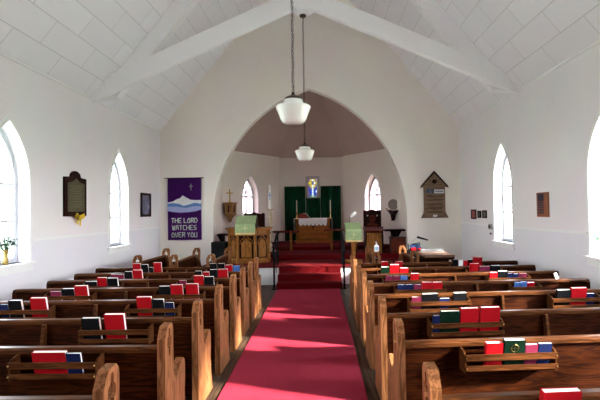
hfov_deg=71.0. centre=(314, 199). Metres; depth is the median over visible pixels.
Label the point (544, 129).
wall
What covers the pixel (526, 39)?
ceiling
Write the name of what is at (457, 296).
book
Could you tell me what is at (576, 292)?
book
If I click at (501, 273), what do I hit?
book
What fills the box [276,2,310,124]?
pendant lamp
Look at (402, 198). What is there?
wall
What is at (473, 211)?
framed picture
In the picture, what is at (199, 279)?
book
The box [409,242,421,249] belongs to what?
bag
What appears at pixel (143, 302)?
book
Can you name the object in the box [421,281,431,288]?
book
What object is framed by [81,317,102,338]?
book
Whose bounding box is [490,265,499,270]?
book
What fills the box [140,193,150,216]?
framed picture
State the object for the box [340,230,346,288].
handrail
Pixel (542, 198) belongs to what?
board
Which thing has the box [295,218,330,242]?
altar
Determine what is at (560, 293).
book
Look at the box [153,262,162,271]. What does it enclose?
book
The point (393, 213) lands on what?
bracket
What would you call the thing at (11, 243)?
flower vase
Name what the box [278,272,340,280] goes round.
step
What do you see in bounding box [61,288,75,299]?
book
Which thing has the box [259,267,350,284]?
platform
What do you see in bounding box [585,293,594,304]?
book
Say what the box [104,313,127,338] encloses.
book
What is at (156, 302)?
book
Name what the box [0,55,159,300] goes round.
wall
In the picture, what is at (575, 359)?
pew
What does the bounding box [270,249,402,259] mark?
floor
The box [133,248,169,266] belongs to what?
pew
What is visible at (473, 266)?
book
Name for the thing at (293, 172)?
wall
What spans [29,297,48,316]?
book
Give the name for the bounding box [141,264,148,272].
book
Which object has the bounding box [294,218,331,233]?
altar cloth
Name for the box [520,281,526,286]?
book
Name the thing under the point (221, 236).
side table
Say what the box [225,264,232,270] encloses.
book
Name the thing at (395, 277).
book
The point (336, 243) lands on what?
floor
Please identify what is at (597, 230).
flower vase
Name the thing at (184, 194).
banner
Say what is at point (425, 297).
book
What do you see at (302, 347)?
carpet runner
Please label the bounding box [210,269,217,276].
book
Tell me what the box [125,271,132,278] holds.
book
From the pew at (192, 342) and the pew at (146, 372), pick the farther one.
the pew at (192, 342)
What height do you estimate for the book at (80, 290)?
0.237 m
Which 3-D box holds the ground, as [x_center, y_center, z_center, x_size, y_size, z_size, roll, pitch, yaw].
[0.032,2.174,-0.057,120.000,0.050,120.000,-1,-2,1]
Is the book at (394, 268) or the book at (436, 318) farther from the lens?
the book at (394, 268)
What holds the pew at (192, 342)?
on the floor at (368, 375)
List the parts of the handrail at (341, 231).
rail, post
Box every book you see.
[0,304,10,317]
[8,299,25,317]
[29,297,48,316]
[31,350,67,373]
[50,291,61,295]
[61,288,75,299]
[65,352,84,373]
[74,285,89,299]
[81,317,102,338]
[85,281,97,285]
[97,277,107,285]
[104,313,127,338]
[107,277,118,285]
[111,274,124,278]
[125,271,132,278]
[132,263,140,269]
[132,269,142,277]
[136,296,153,315]
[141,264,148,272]
[152,298,165,315]
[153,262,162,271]
[158,285,171,298]
[165,302,174,315]
[170,284,183,298]
[179,280,186,284]
[185,283,199,298]
[194,275,204,284]
[195,270,201,274]
[203,271,209,275]
[204,276,214,284]
[210,263,216,268]
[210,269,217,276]
[218,263,224,268]
[218,268,227,276]
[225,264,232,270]
[233,265,239,270]
[381,261,387,265]
[381,266,389,272]
[386,275,392,280]
[390,264,398,272]
[393,275,399,279]
[395,261,402,266]
[398,284,404,289]
[399,267,407,272]
[400,275,406,279]
[405,284,412,289]
[410,273,418,279]
[411,296,420,308]
[413,284,420,289]
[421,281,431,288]
[421,293,437,308]
[432,281,442,288]
[432,315,439,331]
[439,298,449,308]
[439,309,459,331]
[452,259,457,265]
[452,292,466,307]
[459,307,478,331]
[469,263,478,270]
[473,256,482,265]
[478,306,500,330]
[479,266,489,270]
[483,340,503,365]
[489,272,497,277]
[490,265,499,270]
[497,270,507,277]
[502,338,525,364]
[514,282,519,286]
[518,273,526,276]
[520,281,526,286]
[524,343,537,363]
[527,282,534,286]
[536,342,551,363]
[539,387,581,399]
[554,289,570,305]
[569,287,586,304]
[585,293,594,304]
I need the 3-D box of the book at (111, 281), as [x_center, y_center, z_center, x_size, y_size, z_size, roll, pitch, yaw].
[-2.772,1.176,5.777,0.142,0.225,0.083,-1,-2,1]
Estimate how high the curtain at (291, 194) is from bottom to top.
1.931 m
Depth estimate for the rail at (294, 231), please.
12.40 m
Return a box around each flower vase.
[0,232,17,264]
[591,229,599,256]
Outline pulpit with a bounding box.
[225,216,272,263]
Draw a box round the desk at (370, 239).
[363,227,383,253]
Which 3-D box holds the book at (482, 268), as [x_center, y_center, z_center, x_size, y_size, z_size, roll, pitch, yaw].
[2.678,1.136,6.637,0.158,0.188,0.064,-1,-2,-3]
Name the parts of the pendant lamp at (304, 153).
chain, lamp shade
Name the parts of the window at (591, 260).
sill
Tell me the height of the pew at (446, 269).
0.925 m
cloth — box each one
[235,216,256,234]
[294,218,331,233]
[344,222,361,241]
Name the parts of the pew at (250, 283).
rail, backrest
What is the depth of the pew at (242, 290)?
5.84 m
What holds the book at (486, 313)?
on the pew at (553, 321)
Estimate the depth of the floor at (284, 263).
10.31 m
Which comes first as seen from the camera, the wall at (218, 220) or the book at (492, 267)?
the book at (492, 267)
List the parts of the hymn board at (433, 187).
roof moulding, frame, panel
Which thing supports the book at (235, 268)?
on the pew at (256, 276)
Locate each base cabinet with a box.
[211,241,227,260]
[389,236,405,252]
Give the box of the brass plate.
[388,199,396,209]
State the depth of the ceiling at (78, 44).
7.35 m
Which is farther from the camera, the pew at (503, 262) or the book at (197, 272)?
the pew at (503, 262)
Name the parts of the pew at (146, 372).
rail, backrest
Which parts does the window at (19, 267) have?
frame, sill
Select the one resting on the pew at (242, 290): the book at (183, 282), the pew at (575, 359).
the book at (183, 282)
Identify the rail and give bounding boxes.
[272,230,299,250]
[324,229,357,249]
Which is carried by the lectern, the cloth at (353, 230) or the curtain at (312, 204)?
the cloth at (353, 230)
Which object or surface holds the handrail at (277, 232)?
on the floor at (368, 375)
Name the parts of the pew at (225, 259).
rail, backrest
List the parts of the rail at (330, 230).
post, handrail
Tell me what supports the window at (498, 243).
in the wall at (544, 129)
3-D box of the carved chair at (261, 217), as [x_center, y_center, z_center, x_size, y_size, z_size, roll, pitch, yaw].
[-1.770,0.922,12.023,0.620,1.158,0.500,-1,-2,1]
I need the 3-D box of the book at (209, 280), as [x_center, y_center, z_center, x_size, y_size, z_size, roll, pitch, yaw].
[-1.445,1.154,5.760,0.127,0.228,0.084,-1,-2,1]
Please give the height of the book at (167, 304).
0.172 m
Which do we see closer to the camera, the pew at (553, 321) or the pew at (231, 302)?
the pew at (553, 321)
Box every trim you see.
[0,52,159,131]
[32,226,160,240]
[458,39,599,126]
[461,222,586,234]
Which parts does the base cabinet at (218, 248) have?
door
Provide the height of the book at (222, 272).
0.241 m
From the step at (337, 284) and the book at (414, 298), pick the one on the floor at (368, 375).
the step at (337, 284)
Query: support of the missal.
on the altar cloth at (302, 221)
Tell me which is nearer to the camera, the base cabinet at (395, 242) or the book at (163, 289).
the book at (163, 289)
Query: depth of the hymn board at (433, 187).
11.12 m
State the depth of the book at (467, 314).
3.64 m
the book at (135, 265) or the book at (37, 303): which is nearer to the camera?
the book at (37, 303)
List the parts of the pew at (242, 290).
rail, backrest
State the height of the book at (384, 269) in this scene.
0.215 m
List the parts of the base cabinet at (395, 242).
door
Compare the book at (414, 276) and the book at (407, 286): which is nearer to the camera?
the book at (407, 286)
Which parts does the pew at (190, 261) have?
rail, backrest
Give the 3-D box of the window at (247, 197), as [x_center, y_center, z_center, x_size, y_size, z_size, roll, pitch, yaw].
[-2.174,-0.028,13.745,0.280,1.660,0.940,-2,-2,33]
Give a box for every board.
[420,171,448,217]
[536,192,549,216]
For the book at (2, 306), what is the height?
0.173 m
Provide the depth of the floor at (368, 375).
5.02 m
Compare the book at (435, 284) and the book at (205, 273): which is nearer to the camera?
the book at (435, 284)
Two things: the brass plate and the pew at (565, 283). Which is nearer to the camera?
the pew at (565, 283)
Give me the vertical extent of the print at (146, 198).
0.460 m
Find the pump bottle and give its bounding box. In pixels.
[374,241,378,251]
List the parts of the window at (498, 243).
sill, frame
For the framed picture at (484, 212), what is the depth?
9.51 m
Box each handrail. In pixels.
[272,231,278,289]
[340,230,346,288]
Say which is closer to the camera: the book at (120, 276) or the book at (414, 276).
the book at (414, 276)
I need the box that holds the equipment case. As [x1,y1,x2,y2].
[407,250,419,257]
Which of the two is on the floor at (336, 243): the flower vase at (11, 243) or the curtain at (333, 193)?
the curtain at (333, 193)
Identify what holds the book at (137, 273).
in the pew at (250, 283)
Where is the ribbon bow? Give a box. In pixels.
[75,213,84,225]
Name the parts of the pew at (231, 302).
wall panel, rail, backrest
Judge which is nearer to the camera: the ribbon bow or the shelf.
the ribbon bow
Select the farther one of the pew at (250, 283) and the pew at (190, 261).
the pew at (190, 261)
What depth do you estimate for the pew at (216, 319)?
4.46 m
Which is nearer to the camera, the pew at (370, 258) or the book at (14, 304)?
the book at (14, 304)
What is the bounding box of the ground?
[0,223,511,258]
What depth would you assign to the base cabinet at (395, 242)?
11.29 m
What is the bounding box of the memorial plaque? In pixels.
[63,171,86,216]
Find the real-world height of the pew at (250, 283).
0.925 m
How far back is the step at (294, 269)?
9.71 m
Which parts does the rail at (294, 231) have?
handrail, post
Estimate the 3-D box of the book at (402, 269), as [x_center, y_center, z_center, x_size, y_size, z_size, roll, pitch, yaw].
[1.391,1.151,6.578,0.131,0.193,0.076,-1,-2,-3]
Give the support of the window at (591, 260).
in the wall at (544, 129)
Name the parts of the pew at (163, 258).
rail, backrest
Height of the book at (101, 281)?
0.233 m
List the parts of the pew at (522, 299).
rail, backrest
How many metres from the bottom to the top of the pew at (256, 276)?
0.925 m
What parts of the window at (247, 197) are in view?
glass pane, frame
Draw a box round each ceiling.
[0,0,264,130]
[234,94,384,156]
[279,91,342,157]
[350,0,599,125]
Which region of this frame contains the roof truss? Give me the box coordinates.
[91,0,518,102]
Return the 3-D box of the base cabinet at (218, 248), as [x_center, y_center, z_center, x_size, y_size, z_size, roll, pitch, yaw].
[-2.467,1.342,10.870,0.360,0.520,0.362,-1,-2,1]
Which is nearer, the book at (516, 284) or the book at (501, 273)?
the book at (516, 284)
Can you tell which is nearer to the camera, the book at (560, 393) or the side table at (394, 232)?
the book at (560, 393)
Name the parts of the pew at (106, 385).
rail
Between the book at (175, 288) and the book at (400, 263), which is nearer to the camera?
the book at (175, 288)
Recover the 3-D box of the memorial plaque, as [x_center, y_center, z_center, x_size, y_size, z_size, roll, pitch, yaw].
[-4.180,-0.111,7.329,0.044,0.790,0.660,-1,-2,1]
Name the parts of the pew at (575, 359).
rail, backrest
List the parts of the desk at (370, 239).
panel, panel, panel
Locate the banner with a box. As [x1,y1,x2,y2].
[164,177,203,239]
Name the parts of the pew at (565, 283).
backrest, rail, wall panel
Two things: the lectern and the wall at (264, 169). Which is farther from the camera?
the wall at (264, 169)
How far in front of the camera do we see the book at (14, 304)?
4.38 m
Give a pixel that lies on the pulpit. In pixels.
(245, 248)
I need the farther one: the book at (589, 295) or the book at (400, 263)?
the book at (400, 263)
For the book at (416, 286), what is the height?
0.174 m
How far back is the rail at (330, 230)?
12.38 m
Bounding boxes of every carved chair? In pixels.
[243,212,264,226]
[363,209,383,250]
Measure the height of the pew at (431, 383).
0.925 m
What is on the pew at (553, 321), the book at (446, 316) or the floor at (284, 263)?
the book at (446, 316)
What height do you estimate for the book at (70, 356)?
0.171 m
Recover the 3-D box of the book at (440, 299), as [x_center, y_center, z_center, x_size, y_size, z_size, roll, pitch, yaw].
[1.390,1.122,4.519,0.106,0.143,0.053,-1,-2,-3]
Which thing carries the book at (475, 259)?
in the pew at (503, 262)
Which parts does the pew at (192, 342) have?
rail, backrest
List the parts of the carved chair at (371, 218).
backrest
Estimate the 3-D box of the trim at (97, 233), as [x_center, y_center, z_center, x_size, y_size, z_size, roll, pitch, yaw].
[-4.225,0.539,4.041,0.016,0.040,14.400,-1,-2,1]
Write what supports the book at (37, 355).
on the pew at (146, 372)
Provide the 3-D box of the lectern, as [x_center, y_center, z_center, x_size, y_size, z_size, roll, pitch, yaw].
[0.943,1.057,10.345,0.440,0.960,0.400,-1,-2,1]
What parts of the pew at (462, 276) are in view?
rail, backrest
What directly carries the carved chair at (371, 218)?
on the floor at (283, 254)
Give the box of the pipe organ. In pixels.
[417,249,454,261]
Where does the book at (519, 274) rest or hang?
in the pew at (462, 276)
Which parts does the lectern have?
post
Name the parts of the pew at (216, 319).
rail, backrest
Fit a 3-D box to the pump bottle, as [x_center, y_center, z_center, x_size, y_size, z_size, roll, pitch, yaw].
[1.155,0.872,7.886,0.092,0.186,0.090,-1,-2,1]
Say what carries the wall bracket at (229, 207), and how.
attached to the wall at (264, 169)
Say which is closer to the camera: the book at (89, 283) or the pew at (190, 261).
the book at (89, 283)
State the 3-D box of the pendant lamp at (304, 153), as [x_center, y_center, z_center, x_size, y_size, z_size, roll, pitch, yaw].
[-0.214,-2.167,8.072,0.386,2.838,0.386,-2,-2,26]
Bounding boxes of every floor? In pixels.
[185,284,388,399]
[203,258,398,267]
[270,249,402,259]
[272,240,388,249]
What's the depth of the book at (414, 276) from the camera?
5.89 m
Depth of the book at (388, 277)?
5.88 m
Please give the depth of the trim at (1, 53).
7.10 m
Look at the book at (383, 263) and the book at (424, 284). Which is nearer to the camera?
the book at (424, 284)
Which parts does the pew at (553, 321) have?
rail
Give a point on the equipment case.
(408, 251)
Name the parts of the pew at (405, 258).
backrest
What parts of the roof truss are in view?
plate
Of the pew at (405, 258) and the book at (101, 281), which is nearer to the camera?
the book at (101, 281)
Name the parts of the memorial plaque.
bronze plate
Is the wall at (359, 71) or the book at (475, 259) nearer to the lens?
the book at (475, 259)
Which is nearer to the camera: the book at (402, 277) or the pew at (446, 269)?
the book at (402, 277)
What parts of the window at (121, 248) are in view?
frame, sill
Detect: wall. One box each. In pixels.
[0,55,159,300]
[160,0,461,265]
[215,179,221,240]
[222,151,280,241]
[280,157,343,240]
[342,149,401,243]
[401,188,405,241]
[459,42,599,288]
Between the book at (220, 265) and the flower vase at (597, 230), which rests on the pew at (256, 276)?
the book at (220, 265)
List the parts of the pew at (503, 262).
backrest, rail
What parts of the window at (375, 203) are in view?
frame, glass pane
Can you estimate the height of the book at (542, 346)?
0.174 m
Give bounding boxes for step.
[276,280,341,288]
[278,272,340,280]
[279,267,340,272]
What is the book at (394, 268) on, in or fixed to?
on the pew at (446, 269)
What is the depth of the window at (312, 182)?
15.06 m
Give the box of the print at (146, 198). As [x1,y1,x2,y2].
[143,195,149,213]
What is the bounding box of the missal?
[297,213,308,217]
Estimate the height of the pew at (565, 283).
0.925 m
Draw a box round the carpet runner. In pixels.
[217,289,367,399]
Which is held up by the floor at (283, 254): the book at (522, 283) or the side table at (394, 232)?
the side table at (394, 232)
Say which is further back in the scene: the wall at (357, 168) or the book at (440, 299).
the wall at (357, 168)
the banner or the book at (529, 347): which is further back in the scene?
the banner
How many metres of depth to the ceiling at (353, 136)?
13.52 m
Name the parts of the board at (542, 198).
dark panel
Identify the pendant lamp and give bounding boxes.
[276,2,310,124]
[295,14,314,160]
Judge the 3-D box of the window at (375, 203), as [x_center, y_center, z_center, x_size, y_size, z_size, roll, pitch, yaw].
[1.941,-0.090,13.696,0.280,1.660,0.940,0,-2,-33]
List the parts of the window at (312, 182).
coloured pane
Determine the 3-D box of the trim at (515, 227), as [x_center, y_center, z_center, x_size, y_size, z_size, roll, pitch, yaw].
[3.777,0.417,3.943,0.016,0.040,14.400,-1,-2,1]
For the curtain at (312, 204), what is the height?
1.511 m
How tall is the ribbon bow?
0.232 m
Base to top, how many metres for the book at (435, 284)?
0.199 m
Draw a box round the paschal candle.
[266,185,273,251]
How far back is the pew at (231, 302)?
5.19 m
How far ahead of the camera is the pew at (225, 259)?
8.88 m
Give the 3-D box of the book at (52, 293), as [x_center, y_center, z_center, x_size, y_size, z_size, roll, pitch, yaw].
[-3.158,1.193,5.131,0.132,0.168,0.059,-1,-2,1]
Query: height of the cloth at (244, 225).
0.473 m
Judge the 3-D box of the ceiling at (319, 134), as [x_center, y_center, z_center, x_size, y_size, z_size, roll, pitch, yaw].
[-0.177,-2.735,13.889,2.450,2.600,2.620,-1,-2,1]
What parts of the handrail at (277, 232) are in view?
post, rail, post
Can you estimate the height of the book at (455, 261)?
0.236 m
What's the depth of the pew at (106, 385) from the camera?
2.11 m
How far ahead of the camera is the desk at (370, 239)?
11.26 m
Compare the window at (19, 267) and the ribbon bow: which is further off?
the ribbon bow
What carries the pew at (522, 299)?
on the floor at (368, 375)
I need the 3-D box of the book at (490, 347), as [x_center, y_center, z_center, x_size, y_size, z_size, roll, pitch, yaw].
[1.218,1.058,2.873,0.115,0.191,0.076,-1,-2,-3]
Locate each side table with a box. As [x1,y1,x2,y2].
[217,233,227,240]
[384,229,405,236]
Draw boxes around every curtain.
[284,186,305,240]
[306,198,319,217]
[320,185,340,239]
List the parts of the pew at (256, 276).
rail, backrest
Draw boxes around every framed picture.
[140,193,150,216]
[471,209,476,218]
[482,210,486,217]
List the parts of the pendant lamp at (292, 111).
chain, cord, lamp shade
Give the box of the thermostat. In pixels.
[488,224,492,234]
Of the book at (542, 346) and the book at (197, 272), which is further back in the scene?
the book at (197, 272)
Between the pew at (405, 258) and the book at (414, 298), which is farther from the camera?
the pew at (405, 258)
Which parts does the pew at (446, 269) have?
rail, backrest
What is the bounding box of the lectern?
[345,241,362,263]
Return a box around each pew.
[0,284,229,374]
[0,299,212,399]
[0,322,184,399]
[0,363,118,399]
[12,274,241,351]
[46,267,249,335]
[74,261,256,322]
[95,257,261,312]
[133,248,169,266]
[169,248,205,266]
[206,247,242,266]
[350,255,517,308]
[352,259,535,318]
[355,264,558,331]
[357,246,380,263]
[360,271,590,347]
[365,280,599,368]
[375,296,599,399]
[388,245,418,262]
[388,318,599,399]
[422,362,599,399]
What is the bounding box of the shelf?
[421,256,454,259]
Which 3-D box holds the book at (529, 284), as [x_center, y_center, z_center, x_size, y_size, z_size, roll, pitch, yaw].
[2.708,1.112,5.289,0.094,0.165,0.070,-1,-2,-3]
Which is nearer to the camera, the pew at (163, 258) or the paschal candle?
the pew at (163, 258)
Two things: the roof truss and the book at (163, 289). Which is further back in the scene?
the roof truss
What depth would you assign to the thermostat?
9.14 m
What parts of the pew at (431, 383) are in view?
rail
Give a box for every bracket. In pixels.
[223,202,236,221]
[386,208,397,220]
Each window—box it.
[0,115,36,276]
[107,149,132,253]
[241,174,258,215]
[305,176,319,197]
[362,172,382,222]
[491,140,515,249]
[583,110,599,267]
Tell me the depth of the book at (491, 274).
5.95 m
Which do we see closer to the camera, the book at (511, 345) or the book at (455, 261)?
the book at (511, 345)
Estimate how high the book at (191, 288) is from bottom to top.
0.244 m
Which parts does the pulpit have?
corner post, panel, corner post, panel, cornice, corner post, panel, corner post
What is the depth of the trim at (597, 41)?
6.93 m
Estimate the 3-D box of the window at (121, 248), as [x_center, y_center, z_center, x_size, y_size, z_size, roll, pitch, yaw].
[-4.261,0.008,8.957,0.280,2.200,1.020,-1,-2,1]
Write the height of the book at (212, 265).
0.252 m
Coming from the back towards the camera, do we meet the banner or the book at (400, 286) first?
the banner

